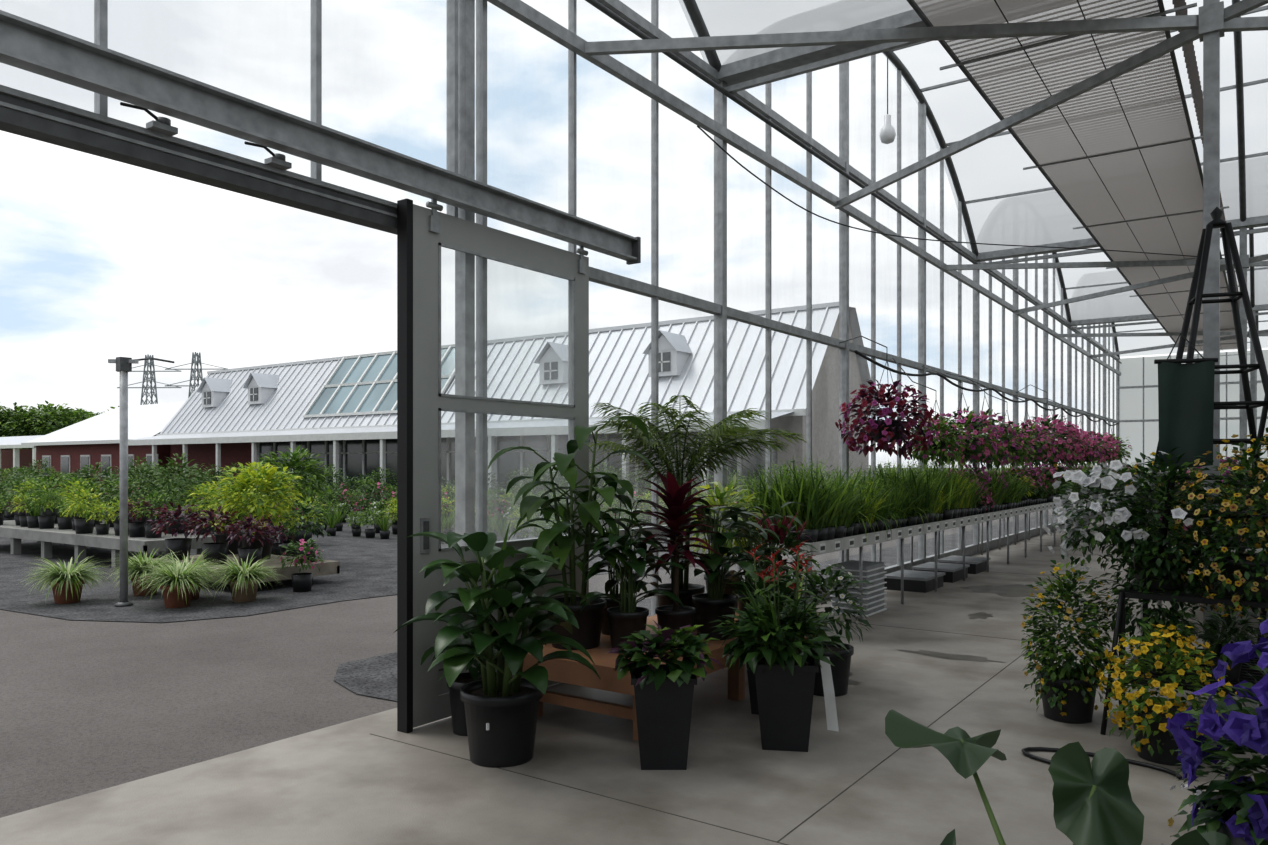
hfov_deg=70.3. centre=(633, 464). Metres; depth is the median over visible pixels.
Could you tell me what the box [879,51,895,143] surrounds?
pendant lamp
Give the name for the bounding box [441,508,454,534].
plants
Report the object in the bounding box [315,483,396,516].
plants
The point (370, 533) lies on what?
plants
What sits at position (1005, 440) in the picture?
hanging flower basket
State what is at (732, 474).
plants
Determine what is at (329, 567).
platform
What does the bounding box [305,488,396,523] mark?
plants
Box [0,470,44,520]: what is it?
plants
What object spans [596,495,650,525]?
plants
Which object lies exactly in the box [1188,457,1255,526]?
flowering plant
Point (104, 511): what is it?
plants
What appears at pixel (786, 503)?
philodendron
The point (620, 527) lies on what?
plants
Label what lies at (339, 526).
plants
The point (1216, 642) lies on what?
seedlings
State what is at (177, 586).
spider plant
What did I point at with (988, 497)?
geranium
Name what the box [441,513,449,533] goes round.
plants
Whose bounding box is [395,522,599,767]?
peace lily
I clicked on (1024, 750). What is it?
garden hose
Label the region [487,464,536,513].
plants
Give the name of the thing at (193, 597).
grass
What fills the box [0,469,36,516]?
plants
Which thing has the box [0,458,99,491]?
plants
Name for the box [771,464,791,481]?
plants
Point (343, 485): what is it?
plants
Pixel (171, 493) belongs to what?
plants
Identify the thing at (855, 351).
irrigation hose
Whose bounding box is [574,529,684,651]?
potted plant
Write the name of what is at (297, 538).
plants
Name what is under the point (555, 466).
plants
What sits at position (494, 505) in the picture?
plants
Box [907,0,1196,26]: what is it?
curtain
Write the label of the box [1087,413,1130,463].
hanging flower basket
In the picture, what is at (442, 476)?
plants
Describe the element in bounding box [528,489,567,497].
plants
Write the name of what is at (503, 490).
plants
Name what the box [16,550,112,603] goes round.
spider plant
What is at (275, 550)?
plants
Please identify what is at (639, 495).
plants
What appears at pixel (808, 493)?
grass
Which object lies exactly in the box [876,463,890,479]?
plants
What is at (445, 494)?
plants
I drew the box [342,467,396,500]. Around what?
plants
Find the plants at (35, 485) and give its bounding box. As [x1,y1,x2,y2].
[5,466,119,526]
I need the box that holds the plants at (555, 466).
[544,466,567,490]
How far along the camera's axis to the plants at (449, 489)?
27.34 m
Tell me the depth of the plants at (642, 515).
18.83 m
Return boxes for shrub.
[726,571,823,714]
[1021,555,1117,723]
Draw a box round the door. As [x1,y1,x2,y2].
[397,198,588,732]
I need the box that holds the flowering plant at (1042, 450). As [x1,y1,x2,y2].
[1010,409,1058,466]
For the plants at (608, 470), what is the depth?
26.23 m
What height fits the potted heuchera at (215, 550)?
0.743 m
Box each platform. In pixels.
[0,520,215,567]
[150,554,339,586]
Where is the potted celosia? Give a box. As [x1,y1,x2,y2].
[742,510,820,594]
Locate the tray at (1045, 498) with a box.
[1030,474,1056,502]
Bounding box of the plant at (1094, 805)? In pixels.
[885,709,1230,844]
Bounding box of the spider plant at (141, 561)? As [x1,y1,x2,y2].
[102,546,180,595]
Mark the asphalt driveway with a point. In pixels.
(87, 706)
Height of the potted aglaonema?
0.952 m
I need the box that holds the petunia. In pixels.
[1161,619,1267,844]
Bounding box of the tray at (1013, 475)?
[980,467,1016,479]
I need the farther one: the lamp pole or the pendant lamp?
the pendant lamp
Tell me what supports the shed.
on the ground at (986, 470)
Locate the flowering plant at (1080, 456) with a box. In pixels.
[1044,413,1092,466]
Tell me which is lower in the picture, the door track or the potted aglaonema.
the potted aglaonema
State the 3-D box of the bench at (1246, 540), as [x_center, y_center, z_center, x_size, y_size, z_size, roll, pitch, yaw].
[10.995,1.090,16.095,1.420,0.820,21.020,0,0,35]
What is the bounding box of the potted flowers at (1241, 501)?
[1124,451,1267,543]
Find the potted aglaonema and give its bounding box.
[565,487,671,634]
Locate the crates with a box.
[884,555,990,592]
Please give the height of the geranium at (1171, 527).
1.004 m
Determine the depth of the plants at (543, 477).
25.14 m
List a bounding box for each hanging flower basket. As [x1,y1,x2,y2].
[835,336,939,459]
[892,358,972,468]
[922,366,1002,470]
[946,373,1027,471]
[972,381,1038,470]
[994,387,1058,466]
[1016,384,1082,466]
[1037,398,1092,466]
[1053,403,1108,467]
[1071,408,1119,464]
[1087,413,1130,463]
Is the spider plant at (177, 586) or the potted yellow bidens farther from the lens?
the spider plant at (177, 586)
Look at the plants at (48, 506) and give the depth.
20.15 m
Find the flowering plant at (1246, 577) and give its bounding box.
[1172,427,1267,626]
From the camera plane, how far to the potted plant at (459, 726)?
4.98 m
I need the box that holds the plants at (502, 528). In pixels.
[487,511,517,540]
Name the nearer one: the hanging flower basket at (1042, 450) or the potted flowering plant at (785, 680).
the potted flowering plant at (785, 680)
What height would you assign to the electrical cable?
0.428 m
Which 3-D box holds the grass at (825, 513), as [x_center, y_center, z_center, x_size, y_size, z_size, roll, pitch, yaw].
[1.491,0.289,7.897,1.180,0.801,1.364,0,0,35]
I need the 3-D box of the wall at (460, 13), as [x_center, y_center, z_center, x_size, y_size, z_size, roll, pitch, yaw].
[4.881,-1.940,13.939,0.162,6.879,38.480,0,0,35]
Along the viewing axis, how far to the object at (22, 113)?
4.09 m
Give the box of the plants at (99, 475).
[66,461,119,510]
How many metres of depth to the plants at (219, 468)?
38.39 m
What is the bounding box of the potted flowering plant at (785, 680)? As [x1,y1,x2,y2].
[708,540,848,751]
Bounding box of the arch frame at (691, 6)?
[683,0,1267,358]
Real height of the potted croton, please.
1.041 m
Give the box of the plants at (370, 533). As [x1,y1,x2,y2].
[345,508,396,538]
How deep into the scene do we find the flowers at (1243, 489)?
8.05 m
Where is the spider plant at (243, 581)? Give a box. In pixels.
[201,550,289,602]
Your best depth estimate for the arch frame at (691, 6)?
12.59 m
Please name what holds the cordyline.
on the display table
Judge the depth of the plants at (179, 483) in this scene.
19.42 m
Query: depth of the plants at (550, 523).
16.17 m
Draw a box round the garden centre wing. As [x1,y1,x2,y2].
[21,402,184,487]
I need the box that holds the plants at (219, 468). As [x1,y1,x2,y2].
[156,462,243,487]
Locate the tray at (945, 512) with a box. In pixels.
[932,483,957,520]
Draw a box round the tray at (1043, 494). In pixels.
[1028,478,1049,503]
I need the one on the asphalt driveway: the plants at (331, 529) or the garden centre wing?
the garden centre wing
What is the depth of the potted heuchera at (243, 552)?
11.05 m
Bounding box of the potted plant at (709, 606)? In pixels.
[665,497,776,639]
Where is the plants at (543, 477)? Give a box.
[522,470,567,497]
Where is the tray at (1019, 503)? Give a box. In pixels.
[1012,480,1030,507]
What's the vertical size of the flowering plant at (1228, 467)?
0.871 m
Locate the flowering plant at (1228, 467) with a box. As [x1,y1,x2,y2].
[1190,466,1254,527]
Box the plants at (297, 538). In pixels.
[277,493,325,543]
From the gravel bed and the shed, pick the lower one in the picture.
the gravel bed
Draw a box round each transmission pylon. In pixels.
[117,354,180,404]
[165,352,226,397]
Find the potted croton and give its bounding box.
[684,473,770,609]
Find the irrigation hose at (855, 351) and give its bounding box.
[854,350,1117,425]
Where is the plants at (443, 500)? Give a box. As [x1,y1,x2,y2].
[441,496,454,518]
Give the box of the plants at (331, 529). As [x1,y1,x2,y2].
[302,505,340,535]
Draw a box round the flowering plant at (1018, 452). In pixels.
[984,411,1038,470]
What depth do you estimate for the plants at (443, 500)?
21.83 m
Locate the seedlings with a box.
[1135,601,1267,682]
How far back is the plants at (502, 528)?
16.59 m
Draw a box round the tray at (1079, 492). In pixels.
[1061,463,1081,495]
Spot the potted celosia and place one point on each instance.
(781, 532)
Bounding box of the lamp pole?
[108,357,173,606]
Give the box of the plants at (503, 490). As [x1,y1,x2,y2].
[487,467,532,512]
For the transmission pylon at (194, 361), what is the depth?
203.19 m
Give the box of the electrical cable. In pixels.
[697,125,1232,259]
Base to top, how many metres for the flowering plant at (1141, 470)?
0.839 m
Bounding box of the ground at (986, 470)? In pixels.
[7,468,1107,503]
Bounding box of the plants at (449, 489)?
[441,479,454,514]
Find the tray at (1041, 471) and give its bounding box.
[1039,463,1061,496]
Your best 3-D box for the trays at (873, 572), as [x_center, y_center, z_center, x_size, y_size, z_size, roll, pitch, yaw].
[2.305,1.255,9.239,0.400,0.490,0.550,0,0,35]
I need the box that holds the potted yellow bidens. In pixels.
[1099,622,1237,765]
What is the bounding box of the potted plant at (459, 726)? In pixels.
[433,630,496,735]
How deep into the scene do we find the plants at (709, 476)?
24.54 m
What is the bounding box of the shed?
[0,435,43,480]
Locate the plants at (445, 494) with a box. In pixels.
[441,492,454,520]
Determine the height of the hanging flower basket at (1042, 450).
1.476 m
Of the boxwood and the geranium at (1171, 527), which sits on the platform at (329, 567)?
the boxwood
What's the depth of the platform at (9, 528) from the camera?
14.04 m
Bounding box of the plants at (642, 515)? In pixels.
[599,499,650,527]
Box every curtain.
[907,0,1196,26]
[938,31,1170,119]
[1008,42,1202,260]
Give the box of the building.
[128,302,876,510]
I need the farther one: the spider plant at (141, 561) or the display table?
the spider plant at (141, 561)
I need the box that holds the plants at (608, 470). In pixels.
[589,461,650,510]
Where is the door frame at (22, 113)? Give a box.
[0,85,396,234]
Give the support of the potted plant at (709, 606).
on the display table
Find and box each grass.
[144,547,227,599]
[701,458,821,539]
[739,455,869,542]
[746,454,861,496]
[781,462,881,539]
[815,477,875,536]
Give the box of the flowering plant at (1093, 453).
[1063,414,1108,467]
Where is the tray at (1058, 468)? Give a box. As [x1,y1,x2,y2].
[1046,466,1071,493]
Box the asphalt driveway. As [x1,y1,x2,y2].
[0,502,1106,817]
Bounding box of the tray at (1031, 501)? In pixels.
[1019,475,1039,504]
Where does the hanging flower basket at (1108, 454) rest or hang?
attached to the wall at (460, 13)
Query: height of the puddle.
0.001 m
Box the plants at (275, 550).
[240,497,291,554]
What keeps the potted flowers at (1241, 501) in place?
on the bench at (1246, 540)
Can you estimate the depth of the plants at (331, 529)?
19.45 m
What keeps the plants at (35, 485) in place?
on the platform at (9, 528)
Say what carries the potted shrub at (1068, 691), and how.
on the floor
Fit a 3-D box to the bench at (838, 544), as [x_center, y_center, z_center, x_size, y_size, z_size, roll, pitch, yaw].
[8.212,1.080,17.814,0.850,0.840,24.425,0,0,35]
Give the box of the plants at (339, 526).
[316,498,396,533]
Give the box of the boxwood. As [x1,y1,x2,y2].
[279,499,330,562]
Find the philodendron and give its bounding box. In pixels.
[723,502,815,591]
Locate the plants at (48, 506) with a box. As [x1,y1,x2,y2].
[44,499,62,507]
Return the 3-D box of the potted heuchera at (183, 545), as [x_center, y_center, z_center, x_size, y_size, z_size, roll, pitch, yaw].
[-6.060,0.870,12.022,0.777,0.780,0.740,0,0,-14]
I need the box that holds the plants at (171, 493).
[128,452,223,534]
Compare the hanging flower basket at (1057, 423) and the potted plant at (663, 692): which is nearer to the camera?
the potted plant at (663, 692)
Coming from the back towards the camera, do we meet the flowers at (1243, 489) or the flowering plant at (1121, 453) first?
the flowering plant at (1121, 453)
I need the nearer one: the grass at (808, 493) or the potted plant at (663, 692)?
the potted plant at (663, 692)
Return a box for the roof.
[679,0,1267,356]
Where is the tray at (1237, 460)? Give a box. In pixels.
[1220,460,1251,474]
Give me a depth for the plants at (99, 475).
21.92 m
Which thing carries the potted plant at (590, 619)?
on the display table
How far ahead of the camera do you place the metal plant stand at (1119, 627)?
5.06 m
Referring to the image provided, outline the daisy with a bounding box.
[790,561,873,696]
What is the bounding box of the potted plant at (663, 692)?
[608,620,723,769]
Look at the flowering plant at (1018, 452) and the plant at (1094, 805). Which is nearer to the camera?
the plant at (1094, 805)
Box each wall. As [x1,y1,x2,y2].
[94,0,1121,615]
[1117,350,1267,504]
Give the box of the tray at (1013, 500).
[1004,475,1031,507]
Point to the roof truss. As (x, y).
(1213, 20)
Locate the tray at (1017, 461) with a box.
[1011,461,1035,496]
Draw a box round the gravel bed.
[0,502,1051,700]
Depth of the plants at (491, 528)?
17.84 m
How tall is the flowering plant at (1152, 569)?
1.257 m
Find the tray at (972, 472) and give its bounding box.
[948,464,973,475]
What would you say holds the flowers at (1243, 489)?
on the potted flowers at (1241, 501)
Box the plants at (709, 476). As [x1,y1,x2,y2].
[691,473,713,498]
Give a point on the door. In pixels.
(422, 699)
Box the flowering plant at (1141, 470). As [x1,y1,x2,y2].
[1124,452,1201,541]
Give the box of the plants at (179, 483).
[128,461,220,531]
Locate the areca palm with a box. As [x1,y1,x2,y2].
[589,395,805,629]
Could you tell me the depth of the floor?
4.38 m
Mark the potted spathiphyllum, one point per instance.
(760, 551)
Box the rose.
[278,538,324,591]
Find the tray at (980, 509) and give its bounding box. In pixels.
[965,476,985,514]
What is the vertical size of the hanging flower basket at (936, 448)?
1.460 m
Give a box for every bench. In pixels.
[730,491,1129,619]
[1129,539,1265,634]
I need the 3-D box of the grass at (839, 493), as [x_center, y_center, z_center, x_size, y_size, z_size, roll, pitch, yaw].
[1.571,0.284,8.645,1.382,0.812,1.195,0,0,35]
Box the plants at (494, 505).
[487,499,523,531]
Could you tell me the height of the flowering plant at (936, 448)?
1.004 m
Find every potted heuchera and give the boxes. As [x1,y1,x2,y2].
[147,501,209,559]
[180,505,241,564]
[224,513,277,567]
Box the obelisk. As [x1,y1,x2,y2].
[1220,397,1267,642]
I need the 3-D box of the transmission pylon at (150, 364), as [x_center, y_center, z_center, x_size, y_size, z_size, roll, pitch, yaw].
[-107.568,-11.427,199.699,12.111,26.068,8.166,0,0,35]
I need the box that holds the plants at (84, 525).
[0,481,176,537]
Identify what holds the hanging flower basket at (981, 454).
attached to the wall at (460, 13)
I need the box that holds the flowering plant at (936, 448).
[902,400,972,468]
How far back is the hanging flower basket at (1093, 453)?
20.00 m
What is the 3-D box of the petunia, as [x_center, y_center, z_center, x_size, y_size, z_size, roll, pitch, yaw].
[1.610,0.929,2.164,0.591,1.141,0.598,0,0,22]
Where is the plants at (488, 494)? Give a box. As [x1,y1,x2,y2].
[487,488,522,521]
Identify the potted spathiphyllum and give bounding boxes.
[710,507,800,615]
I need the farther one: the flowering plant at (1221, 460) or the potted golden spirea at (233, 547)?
the potted golden spirea at (233, 547)
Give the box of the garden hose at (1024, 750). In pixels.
[1021,747,1181,778]
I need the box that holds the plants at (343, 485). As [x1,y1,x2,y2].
[319,464,396,510]
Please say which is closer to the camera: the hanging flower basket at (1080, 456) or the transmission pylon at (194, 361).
the hanging flower basket at (1080, 456)
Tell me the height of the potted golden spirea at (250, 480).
1.317 m
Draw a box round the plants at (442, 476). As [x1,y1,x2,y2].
[441,476,454,504]
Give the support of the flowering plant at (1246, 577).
on the metal plant stand at (1119, 627)
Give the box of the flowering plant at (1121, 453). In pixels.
[1096,421,1130,463]
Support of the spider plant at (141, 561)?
on the gravel bed
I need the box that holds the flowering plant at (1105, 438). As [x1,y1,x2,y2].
[1078,422,1119,464]
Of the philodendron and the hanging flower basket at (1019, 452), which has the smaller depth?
the philodendron
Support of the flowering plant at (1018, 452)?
on the hanging flower basket at (1019, 452)
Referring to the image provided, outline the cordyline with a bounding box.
[625,471,723,633]
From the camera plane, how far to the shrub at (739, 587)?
5.42 m
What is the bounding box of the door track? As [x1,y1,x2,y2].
[0,10,640,264]
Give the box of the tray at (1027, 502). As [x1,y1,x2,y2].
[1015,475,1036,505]
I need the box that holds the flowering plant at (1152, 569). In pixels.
[1042,447,1241,660]
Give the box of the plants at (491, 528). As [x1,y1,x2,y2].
[487,508,551,540]
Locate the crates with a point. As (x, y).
(950, 568)
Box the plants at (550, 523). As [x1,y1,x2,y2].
[519,520,556,538]
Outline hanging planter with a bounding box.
[1154,333,1217,467]
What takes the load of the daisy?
on the floor
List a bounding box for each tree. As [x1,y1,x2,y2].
[0,400,159,449]
[249,445,337,556]
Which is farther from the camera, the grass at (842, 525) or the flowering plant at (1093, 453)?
the flowering plant at (1093, 453)
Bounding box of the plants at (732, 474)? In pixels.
[727,468,763,499]
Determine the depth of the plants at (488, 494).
23.44 m
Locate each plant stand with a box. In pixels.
[1100,574,1267,734]
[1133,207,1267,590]
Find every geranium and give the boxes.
[969,471,994,512]
[1117,465,1202,557]
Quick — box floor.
[0,515,1267,844]
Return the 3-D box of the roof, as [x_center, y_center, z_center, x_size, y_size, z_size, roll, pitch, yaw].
[6.940,-4.510,9.214,9.100,1.900,43.740,0,0,35]
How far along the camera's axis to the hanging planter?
5.19 m
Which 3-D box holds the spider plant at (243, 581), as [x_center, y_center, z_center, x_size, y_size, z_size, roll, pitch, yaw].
[-4.382,1.247,10.117,0.977,0.565,0.970,0,0,35]
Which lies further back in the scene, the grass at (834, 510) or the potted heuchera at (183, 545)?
the potted heuchera at (183, 545)
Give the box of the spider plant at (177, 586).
[131,551,220,607]
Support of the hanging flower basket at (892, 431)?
attached to the wall at (460, 13)
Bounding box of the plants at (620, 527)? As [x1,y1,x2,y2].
[609,507,628,528]
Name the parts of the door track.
door roller bracket, door roller bracket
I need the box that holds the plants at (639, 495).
[624,491,650,521]
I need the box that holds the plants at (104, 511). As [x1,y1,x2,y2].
[98,492,119,523]
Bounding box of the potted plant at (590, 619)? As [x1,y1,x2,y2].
[487,416,654,649]
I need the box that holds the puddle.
[848,584,1078,683]
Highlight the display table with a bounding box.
[522,608,823,740]
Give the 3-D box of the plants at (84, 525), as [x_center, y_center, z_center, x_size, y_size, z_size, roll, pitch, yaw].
[-9.782,0.662,15.114,7.019,0.836,0.950,0,0,35]
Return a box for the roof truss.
[585,0,1267,648]
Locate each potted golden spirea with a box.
[189,476,269,554]
[210,461,304,559]
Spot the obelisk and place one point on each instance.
(1263, 418)
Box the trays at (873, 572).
[829,560,886,616]

